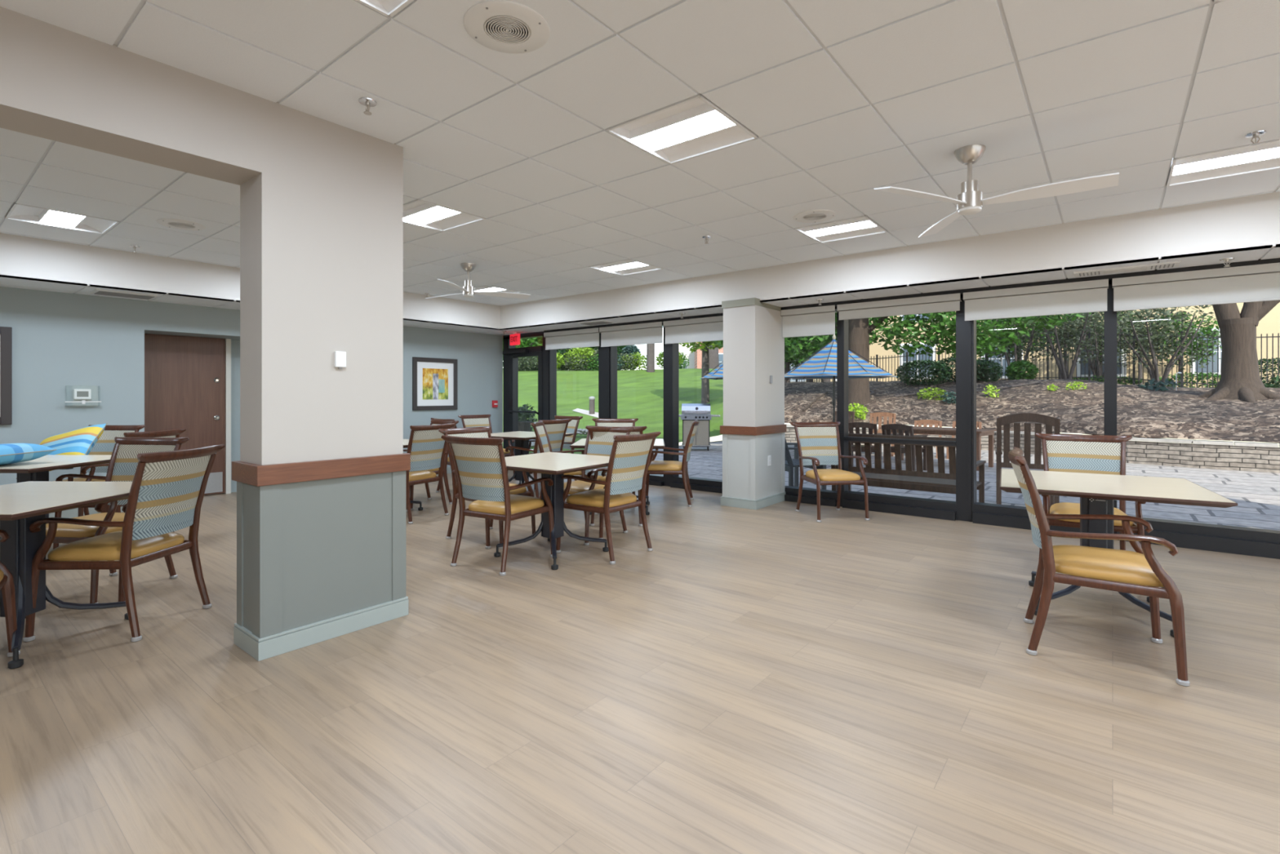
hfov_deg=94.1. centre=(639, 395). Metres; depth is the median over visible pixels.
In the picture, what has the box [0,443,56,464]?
cushion
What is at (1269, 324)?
apartment building
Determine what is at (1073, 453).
dining chair
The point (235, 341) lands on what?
door frame
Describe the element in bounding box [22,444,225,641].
dining chair
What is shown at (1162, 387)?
plant
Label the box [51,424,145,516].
dining chair
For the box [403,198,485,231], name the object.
ceiling light
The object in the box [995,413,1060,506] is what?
rocking chair
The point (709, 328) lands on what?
roller blind
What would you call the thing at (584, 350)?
shrub
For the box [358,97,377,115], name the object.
sprinkler
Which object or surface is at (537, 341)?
shade tree
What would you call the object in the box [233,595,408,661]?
baseboard
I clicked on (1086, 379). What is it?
shrub
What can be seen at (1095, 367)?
tree
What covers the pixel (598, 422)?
dining chair
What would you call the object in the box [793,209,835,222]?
ceiling speaker
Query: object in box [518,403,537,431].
shrub
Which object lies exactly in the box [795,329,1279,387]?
iron fence
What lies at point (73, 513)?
baseboard
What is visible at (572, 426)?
dining chair
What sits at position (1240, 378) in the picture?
shade tree
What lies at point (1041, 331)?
tree
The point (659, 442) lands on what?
dining table
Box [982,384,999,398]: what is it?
plant
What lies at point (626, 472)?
dining chair
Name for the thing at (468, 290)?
ceiling fan
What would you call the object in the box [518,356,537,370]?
shrub
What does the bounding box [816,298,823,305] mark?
sprinkler
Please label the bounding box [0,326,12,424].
picture frame
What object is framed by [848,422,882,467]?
garden chair
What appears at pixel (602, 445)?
dining chair
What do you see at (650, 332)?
roller blind
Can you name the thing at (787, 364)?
shade tree
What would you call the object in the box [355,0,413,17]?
ceiling light
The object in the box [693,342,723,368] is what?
brick house
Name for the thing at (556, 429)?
dining chair
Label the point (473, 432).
dining chair
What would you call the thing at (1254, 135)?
sprinkler
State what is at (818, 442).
dining chair
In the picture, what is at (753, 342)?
wall column
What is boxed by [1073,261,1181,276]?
ceiling vent
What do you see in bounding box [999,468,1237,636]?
dining table
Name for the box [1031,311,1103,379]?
tree
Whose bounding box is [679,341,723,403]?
maple tree
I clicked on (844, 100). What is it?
ceiling
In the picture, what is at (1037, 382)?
root
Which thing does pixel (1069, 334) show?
tree
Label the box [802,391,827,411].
root
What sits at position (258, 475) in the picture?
trim
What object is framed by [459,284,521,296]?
ceiling light
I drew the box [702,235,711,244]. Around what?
sprinkler
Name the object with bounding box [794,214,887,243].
ceiling light
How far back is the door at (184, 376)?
7.40 m
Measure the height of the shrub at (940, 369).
0.991 m
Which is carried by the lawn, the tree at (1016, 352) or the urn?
the urn
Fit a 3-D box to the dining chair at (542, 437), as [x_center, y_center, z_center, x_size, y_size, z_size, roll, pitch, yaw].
[-0.862,0.783,6.690,0.676,0.975,0.596,0,0,1]
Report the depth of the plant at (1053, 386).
17.56 m
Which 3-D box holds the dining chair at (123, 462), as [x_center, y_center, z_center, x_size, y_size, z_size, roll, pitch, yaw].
[-3.509,0.783,3.931,0.596,0.975,0.676,0,0,7]
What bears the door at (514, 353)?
attached to the window
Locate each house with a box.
[679,342,694,368]
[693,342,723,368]
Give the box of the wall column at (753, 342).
[723,305,784,426]
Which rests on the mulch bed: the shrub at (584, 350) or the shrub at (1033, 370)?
the shrub at (1033, 370)
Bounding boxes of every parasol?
[700,360,723,379]
[784,334,897,422]
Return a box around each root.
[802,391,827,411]
[869,385,887,394]
[893,381,1040,396]
[1066,378,1097,382]
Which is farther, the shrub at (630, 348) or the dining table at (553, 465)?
the shrub at (630, 348)
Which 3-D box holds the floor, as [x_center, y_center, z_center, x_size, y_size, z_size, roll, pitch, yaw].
[-1.178,1.295,3.221,12.250,0.050,9.980,0,0,38]
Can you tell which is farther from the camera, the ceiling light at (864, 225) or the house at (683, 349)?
the house at (683, 349)
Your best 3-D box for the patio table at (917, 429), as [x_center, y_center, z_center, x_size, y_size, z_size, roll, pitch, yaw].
[5.926,1.025,11.888,0.940,0.730,1.900,0,0,-44]
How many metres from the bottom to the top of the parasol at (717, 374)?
2.830 m
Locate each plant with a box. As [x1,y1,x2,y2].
[848,402,868,419]
[916,386,947,399]
[940,391,955,404]
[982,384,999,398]
[1046,383,1058,391]
[1065,381,1086,390]
[1136,377,1181,391]
[1262,375,1279,387]
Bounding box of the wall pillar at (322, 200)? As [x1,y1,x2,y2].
[0,6,403,465]
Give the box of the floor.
[0,470,1279,853]
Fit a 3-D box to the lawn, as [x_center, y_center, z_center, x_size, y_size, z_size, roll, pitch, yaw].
[-32.752,-0.589,105.036,163.318,3.967,110.000,0,0,38]
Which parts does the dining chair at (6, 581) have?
seat, seat frame, armrest, leg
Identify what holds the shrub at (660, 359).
on the lawn
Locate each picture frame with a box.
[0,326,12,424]
[412,356,457,410]
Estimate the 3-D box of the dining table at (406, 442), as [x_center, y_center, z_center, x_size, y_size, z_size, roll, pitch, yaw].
[-2.846,0.894,6.499,0.984,0.752,0.984,0,0,34]
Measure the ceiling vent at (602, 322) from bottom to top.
0.018 m
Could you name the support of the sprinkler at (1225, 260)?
attached to the bulkhead
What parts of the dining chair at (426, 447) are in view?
leg, leg, seat, seat frame, backrest, rail, leg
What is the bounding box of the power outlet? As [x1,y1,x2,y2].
[768,455,771,466]
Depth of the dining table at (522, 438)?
7.88 m
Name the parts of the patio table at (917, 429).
leg, leg, leg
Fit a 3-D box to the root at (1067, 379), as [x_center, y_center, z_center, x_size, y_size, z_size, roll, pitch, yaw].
[14.744,-0.481,19.875,0.833,0.147,0.241,0,0,38]
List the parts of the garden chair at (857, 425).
rail, seat, leg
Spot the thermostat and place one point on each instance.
(77, 393)
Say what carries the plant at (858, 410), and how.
on the mulch bed
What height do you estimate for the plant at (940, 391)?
0.467 m
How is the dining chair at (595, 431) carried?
on the floor
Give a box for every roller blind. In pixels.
[543,327,600,350]
[599,321,665,346]
[662,315,723,343]
[780,305,837,337]
[836,293,961,319]
[963,279,1108,320]
[1112,262,1279,311]
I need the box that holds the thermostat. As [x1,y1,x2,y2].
[64,389,101,404]
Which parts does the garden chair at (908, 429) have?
leg, rail, seat, leg, armrest, leg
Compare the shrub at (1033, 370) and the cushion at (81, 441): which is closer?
the cushion at (81, 441)
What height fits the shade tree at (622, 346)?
7.024 m
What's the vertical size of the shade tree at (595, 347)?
6.889 m
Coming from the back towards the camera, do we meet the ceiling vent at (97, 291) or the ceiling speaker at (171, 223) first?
the ceiling vent at (97, 291)
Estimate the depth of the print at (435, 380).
9.47 m
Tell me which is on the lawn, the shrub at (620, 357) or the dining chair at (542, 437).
the shrub at (620, 357)
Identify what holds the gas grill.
on the patio
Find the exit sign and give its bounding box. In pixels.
[510,332,519,345]
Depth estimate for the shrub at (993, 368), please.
20.71 m
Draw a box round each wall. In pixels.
[0,286,502,484]
[785,424,1279,472]
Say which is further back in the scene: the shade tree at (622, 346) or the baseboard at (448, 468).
the shade tree at (622, 346)
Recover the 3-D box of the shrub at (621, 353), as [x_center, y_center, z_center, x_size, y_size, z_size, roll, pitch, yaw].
[-1.271,-2.470,45.523,3.030,1.619,1.682,0,0,38]
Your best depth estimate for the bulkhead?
5.93 m
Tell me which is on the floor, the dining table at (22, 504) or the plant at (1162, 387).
the dining table at (22, 504)
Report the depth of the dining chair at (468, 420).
9.05 m
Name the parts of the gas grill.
door, lid, control panel, door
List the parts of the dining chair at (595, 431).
leg, seat, rail, backrest, leg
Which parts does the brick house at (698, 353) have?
pane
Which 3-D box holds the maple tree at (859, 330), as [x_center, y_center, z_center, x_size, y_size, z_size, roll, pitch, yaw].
[7.076,-2.760,19.425,12.104,6.151,5.268,0,0,43]
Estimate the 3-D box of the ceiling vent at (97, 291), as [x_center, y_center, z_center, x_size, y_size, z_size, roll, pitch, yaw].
[-5.360,-1.046,6.196,0.320,0.018,0.500,0,0,38]
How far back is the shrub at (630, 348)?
59.29 m
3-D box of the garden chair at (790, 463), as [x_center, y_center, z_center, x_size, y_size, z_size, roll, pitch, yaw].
[2.148,0.840,8.614,0.774,1.100,0.850,0,0,-14]
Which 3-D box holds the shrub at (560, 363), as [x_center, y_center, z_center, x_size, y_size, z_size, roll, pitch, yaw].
[-6.943,-2.589,44.982,3.314,1.592,2.104,0,0,38]
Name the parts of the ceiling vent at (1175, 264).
panel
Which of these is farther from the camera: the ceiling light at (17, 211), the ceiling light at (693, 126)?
the ceiling light at (17, 211)
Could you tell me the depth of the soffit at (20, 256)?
6.05 m
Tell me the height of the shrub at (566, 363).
1.595 m
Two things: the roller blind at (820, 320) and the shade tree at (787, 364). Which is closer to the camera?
the roller blind at (820, 320)
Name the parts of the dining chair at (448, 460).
rail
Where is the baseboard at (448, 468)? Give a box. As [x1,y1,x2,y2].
[435,466,451,475]
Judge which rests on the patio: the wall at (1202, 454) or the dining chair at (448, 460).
the wall at (1202, 454)
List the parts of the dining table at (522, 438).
leg, leg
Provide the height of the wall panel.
0.900 m
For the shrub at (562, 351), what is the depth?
46.22 m
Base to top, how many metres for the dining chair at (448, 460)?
0.975 m
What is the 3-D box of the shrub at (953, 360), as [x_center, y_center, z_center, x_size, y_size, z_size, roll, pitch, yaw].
[11.505,-0.917,21.400,1.937,1.033,1.492,0,0,38]
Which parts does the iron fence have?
picket panel, post, picket panel, picket panel, picket panel, picket panel, post, picket panel, post, picket panel, post, picket panel, post, picket panel, post, picket panel, picket panel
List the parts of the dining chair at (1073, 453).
leg, leg, rail, backrest, seat, seat frame, leg, leg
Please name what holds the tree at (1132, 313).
on the mulch bed
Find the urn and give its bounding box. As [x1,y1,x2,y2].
[518,406,532,431]
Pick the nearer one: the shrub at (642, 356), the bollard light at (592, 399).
the bollard light at (592, 399)
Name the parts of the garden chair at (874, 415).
leg, rail, leg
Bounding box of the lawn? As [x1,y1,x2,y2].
[518,368,723,453]
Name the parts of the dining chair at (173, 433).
leg, armrest, seat frame, leg, rail, backrest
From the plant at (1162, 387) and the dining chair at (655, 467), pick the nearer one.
the dining chair at (655, 467)
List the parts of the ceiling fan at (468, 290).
blade, blade, blade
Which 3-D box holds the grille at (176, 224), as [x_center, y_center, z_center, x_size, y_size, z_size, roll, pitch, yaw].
[-3.848,-1.428,4.996,0.179,0.005,0.179,0,0,33]
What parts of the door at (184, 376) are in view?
kick plate, handle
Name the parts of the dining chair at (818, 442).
leg, armrest, rail, leg, backrest, seat frame, seat, leg, armrest, leg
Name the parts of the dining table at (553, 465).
leg, leg, leg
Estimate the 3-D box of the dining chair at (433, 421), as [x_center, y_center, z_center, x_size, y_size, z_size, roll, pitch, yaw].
[-2.543,0.783,6.926,0.596,0.975,0.676,0,0,40]
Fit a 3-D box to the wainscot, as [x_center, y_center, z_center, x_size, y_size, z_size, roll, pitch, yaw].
[1.353,0.820,7.044,0.422,0.900,0.763,0,0,38]
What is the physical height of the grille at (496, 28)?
0.005 m
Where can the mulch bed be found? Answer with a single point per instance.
(1141, 412)
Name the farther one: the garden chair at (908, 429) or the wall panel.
the garden chair at (908, 429)
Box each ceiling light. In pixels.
[4,202,119,234]
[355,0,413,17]
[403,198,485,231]
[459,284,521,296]
[587,258,663,275]
[605,93,758,164]
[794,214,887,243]
[1166,138,1279,186]
[1213,0,1225,4]
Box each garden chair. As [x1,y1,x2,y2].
[785,439,826,489]
[831,410,854,431]
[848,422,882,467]
[869,412,896,456]
[881,423,928,471]
[914,419,942,458]
[946,421,982,458]
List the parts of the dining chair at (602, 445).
seat, leg, leg, armrest, backrest, rail, leg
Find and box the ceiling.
[0,0,1279,306]
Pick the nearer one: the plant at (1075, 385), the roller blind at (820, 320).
the roller blind at (820, 320)
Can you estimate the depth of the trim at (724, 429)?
6.77 m
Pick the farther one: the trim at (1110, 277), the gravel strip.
the gravel strip
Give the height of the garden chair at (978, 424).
0.830 m
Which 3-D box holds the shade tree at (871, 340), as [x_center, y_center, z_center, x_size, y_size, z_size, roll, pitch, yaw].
[8.485,-3.236,26.995,5.206,5.811,4.571,0,0,38]
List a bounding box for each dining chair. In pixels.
[0,528,20,657]
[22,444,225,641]
[45,436,189,603]
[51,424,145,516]
[53,428,186,549]
[403,419,458,511]
[405,422,455,524]
[431,417,457,492]
[438,426,535,549]
[440,435,554,575]
[457,413,515,479]
[505,418,572,497]
[528,415,582,480]
[530,420,592,498]
[555,431,661,564]
[564,425,635,545]
[585,426,647,526]
[591,417,638,494]
[645,419,699,506]
[790,422,869,522]
[1008,446,1190,686]
[1035,432,1146,585]
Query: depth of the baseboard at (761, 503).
6.77 m
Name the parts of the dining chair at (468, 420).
leg, rail, backrest, leg, seat, leg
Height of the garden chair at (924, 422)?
0.830 m
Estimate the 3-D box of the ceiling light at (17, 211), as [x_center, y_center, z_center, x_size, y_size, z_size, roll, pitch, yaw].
[-4.720,-1.471,4.870,0.602,0.080,0.602,0,0,38]
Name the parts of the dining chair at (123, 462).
seat frame, seat, leg, leg, armrest, backrest, rail, leg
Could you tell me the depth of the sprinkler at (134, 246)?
5.72 m
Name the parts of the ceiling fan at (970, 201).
blade, blade, blade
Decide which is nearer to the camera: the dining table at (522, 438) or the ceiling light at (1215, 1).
the ceiling light at (1215, 1)
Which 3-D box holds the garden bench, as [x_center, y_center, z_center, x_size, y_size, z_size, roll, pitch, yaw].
[3.129,0.923,7.045,1.590,0.935,0.675,0,0,38]
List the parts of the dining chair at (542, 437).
rail, leg, backrest, leg, armrest, seat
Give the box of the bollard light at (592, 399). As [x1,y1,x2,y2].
[588,395,595,413]
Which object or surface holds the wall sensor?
attached to the wall pillar at (322, 200)
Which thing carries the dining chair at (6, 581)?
on the floor
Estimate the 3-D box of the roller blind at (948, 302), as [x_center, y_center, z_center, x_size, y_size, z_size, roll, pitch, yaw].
[2.728,-0.932,6.344,1.239,0.170,0.090,0,0,38]
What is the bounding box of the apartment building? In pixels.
[790,302,1279,387]
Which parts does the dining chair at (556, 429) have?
leg, armrest, leg, backrest, rail, leg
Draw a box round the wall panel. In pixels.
[236,471,405,638]
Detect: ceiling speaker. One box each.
[155,218,205,230]
[463,0,550,53]
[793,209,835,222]
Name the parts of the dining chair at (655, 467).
leg, leg, seat, seat frame, armrest, armrest, leg, leg, backrest, rail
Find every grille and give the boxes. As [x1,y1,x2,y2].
[168,222,195,228]
[483,15,530,43]
[803,213,826,220]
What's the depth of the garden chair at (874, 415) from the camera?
14.11 m
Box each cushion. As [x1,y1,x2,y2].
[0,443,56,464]
[16,422,107,478]
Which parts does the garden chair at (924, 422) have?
rail, leg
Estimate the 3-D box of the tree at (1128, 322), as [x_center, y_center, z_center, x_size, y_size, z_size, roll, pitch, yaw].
[19.548,-2.017,25.305,2.830,3.618,2.063,0,0,38]
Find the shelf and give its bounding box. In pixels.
[711,414,719,417]
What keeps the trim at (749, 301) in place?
attached to the wall column at (753, 342)
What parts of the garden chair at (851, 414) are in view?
leg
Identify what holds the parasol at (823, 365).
on the patio
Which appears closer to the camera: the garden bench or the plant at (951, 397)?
the garden bench
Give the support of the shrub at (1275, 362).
on the mulch bed
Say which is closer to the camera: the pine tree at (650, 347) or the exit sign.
the exit sign
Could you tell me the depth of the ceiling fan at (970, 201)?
3.39 m
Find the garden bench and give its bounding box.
[831,433,986,502]
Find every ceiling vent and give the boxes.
[89,288,159,299]
[578,320,614,324]
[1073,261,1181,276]
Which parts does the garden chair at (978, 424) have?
leg, leg, leg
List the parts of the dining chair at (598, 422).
rail, backrest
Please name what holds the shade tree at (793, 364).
on the mulch bed
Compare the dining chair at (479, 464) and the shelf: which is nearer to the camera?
the dining chair at (479, 464)
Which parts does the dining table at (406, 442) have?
leg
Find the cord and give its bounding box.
[1121,384,1181,388]
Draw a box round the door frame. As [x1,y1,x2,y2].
[144,330,239,495]
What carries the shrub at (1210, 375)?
on the mulch bed
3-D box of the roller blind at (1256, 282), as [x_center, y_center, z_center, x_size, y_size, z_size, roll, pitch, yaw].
[4.585,-0.875,4.870,1.129,0.283,0.090,0,0,38]
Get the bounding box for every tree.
[515,337,561,349]
[579,346,598,370]
[617,345,626,351]
[646,343,654,372]
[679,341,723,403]
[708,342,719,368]
[713,311,1084,404]
[784,336,818,382]
[786,311,884,382]
[790,328,835,382]
[976,317,1022,375]
[985,315,1059,360]
[988,316,1048,377]
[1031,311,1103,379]
[1038,311,1102,378]
[1065,311,1141,376]
[1066,310,1132,380]
[1099,307,1186,385]
[1102,304,1221,386]
[1135,311,1222,386]
[1198,299,1279,402]
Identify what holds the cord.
on the mulch bed
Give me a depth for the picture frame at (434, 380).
9.45 m
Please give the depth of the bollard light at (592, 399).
23.90 m
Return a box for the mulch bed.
[784,378,1279,444]
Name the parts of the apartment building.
pane, pane, pane, pane, pane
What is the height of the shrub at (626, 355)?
1.139 m
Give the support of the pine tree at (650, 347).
on the lawn
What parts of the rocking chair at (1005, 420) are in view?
leg, leg, rail, leg, leg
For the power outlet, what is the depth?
6.88 m
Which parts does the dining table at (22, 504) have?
leg, leg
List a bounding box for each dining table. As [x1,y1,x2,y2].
[0,454,111,524]
[0,480,132,668]
[403,439,422,510]
[490,431,573,484]
[493,452,609,569]
[569,438,665,515]
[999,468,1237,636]
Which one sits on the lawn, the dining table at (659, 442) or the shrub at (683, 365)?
the shrub at (683, 365)
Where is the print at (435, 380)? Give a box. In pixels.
[422,368,448,399]
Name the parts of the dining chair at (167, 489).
leg, armrest, seat frame, seat, leg, armrest, leg, backrest, rail, leg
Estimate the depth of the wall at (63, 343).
6.37 m
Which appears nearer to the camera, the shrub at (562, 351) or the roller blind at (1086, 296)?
the roller blind at (1086, 296)
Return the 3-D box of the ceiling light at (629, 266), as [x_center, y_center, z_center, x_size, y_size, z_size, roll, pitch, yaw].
[-0.157,-1.471,6.696,0.602,0.080,0.602,0,0,38]
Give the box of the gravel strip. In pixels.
[576,428,587,435]
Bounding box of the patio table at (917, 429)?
[879,426,996,471]
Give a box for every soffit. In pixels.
[0,232,500,329]
[500,191,1279,329]
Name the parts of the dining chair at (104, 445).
seat, leg, leg, armrest, backrest, rail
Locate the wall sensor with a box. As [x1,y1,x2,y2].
[334,351,346,368]
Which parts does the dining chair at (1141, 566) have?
rail, backrest, leg, leg, armrest, seat frame, seat, armrest, leg, leg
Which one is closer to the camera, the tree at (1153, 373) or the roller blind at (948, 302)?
the roller blind at (948, 302)
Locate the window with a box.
[502,280,1279,559]
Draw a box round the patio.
[652,440,1279,530]
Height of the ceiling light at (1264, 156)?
0.080 m
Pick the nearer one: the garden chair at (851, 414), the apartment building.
the garden chair at (851, 414)
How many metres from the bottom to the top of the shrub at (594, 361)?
1.624 m
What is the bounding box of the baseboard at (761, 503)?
[720,491,786,510]
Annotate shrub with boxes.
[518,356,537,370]
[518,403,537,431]
[532,352,565,368]
[556,347,580,370]
[560,352,590,370]
[563,346,597,370]
[577,354,598,370]
[582,348,598,368]
[593,355,624,369]
[617,352,639,370]
[617,355,641,368]
[619,344,641,358]
[624,351,646,369]
[655,351,684,368]
[679,351,689,368]
[893,359,954,385]
[934,355,990,382]
[976,359,1004,382]
[1004,359,1039,379]
[1072,375,1142,384]
[1159,371,1220,387]
[1257,357,1279,385]
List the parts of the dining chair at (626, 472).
leg, armrest, seat, leg, seat frame, armrest, leg, backrest, rail, leg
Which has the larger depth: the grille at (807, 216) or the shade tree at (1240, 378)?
the shade tree at (1240, 378)
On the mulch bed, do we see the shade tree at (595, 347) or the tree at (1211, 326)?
the tree at (1211, 326)
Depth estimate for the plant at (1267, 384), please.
16.37 m
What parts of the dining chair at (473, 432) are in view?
leg, rail, backrest, leg, leg, seat frame, seat, leg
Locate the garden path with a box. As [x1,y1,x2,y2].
[572,408,598,417]
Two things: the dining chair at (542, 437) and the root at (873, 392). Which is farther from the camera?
the root at (873, 392)
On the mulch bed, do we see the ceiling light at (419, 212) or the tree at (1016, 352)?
the tree at (1016, 352)
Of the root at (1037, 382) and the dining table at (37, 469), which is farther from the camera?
the root at (1037, 382)
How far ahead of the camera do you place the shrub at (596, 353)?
45.38 m
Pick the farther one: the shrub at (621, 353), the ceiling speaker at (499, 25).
the shrub at (621, 353)
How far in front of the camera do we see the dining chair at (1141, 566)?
2.88 m
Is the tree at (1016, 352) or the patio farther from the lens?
the tree at (1016, 352)
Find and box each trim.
[231,453,410,486]
[543,257,1279,333]
[720,424,786,435]
[721,297,781,311]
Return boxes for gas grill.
[679,403,719,450]
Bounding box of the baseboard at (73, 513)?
[48,506,123,518]
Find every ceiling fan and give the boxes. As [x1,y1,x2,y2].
[425,262,530,298]
[874,144,1119,237]
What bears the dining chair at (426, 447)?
on the floor
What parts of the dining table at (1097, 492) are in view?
leg, leg, leg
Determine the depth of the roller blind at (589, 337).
9.32 m
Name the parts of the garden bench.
leg, leg, rail, seat, armrest, leg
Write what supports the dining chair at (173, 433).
on the floor
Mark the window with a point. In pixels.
(965, 442)
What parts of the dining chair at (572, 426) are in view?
rail, armrest, backrest, leg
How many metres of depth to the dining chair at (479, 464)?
4.33 m
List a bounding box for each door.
[144,333,225,495]
[502,346,542,454]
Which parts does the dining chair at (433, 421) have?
leg, seat, rail, leg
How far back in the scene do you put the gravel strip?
17.45 m
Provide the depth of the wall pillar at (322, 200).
2.97 m
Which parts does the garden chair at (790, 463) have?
leg, armrest, armrest, leg, seat, leg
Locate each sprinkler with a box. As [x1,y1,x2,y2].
[128,244,140,253]
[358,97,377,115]
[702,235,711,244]
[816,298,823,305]
[1219,257,1234,266]
[1244,129,1266,146]
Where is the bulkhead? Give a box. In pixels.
[0,244,1279,335]
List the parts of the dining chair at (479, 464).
leg, rail, backrest, leg, leg, seat frame, seat, armrest, leg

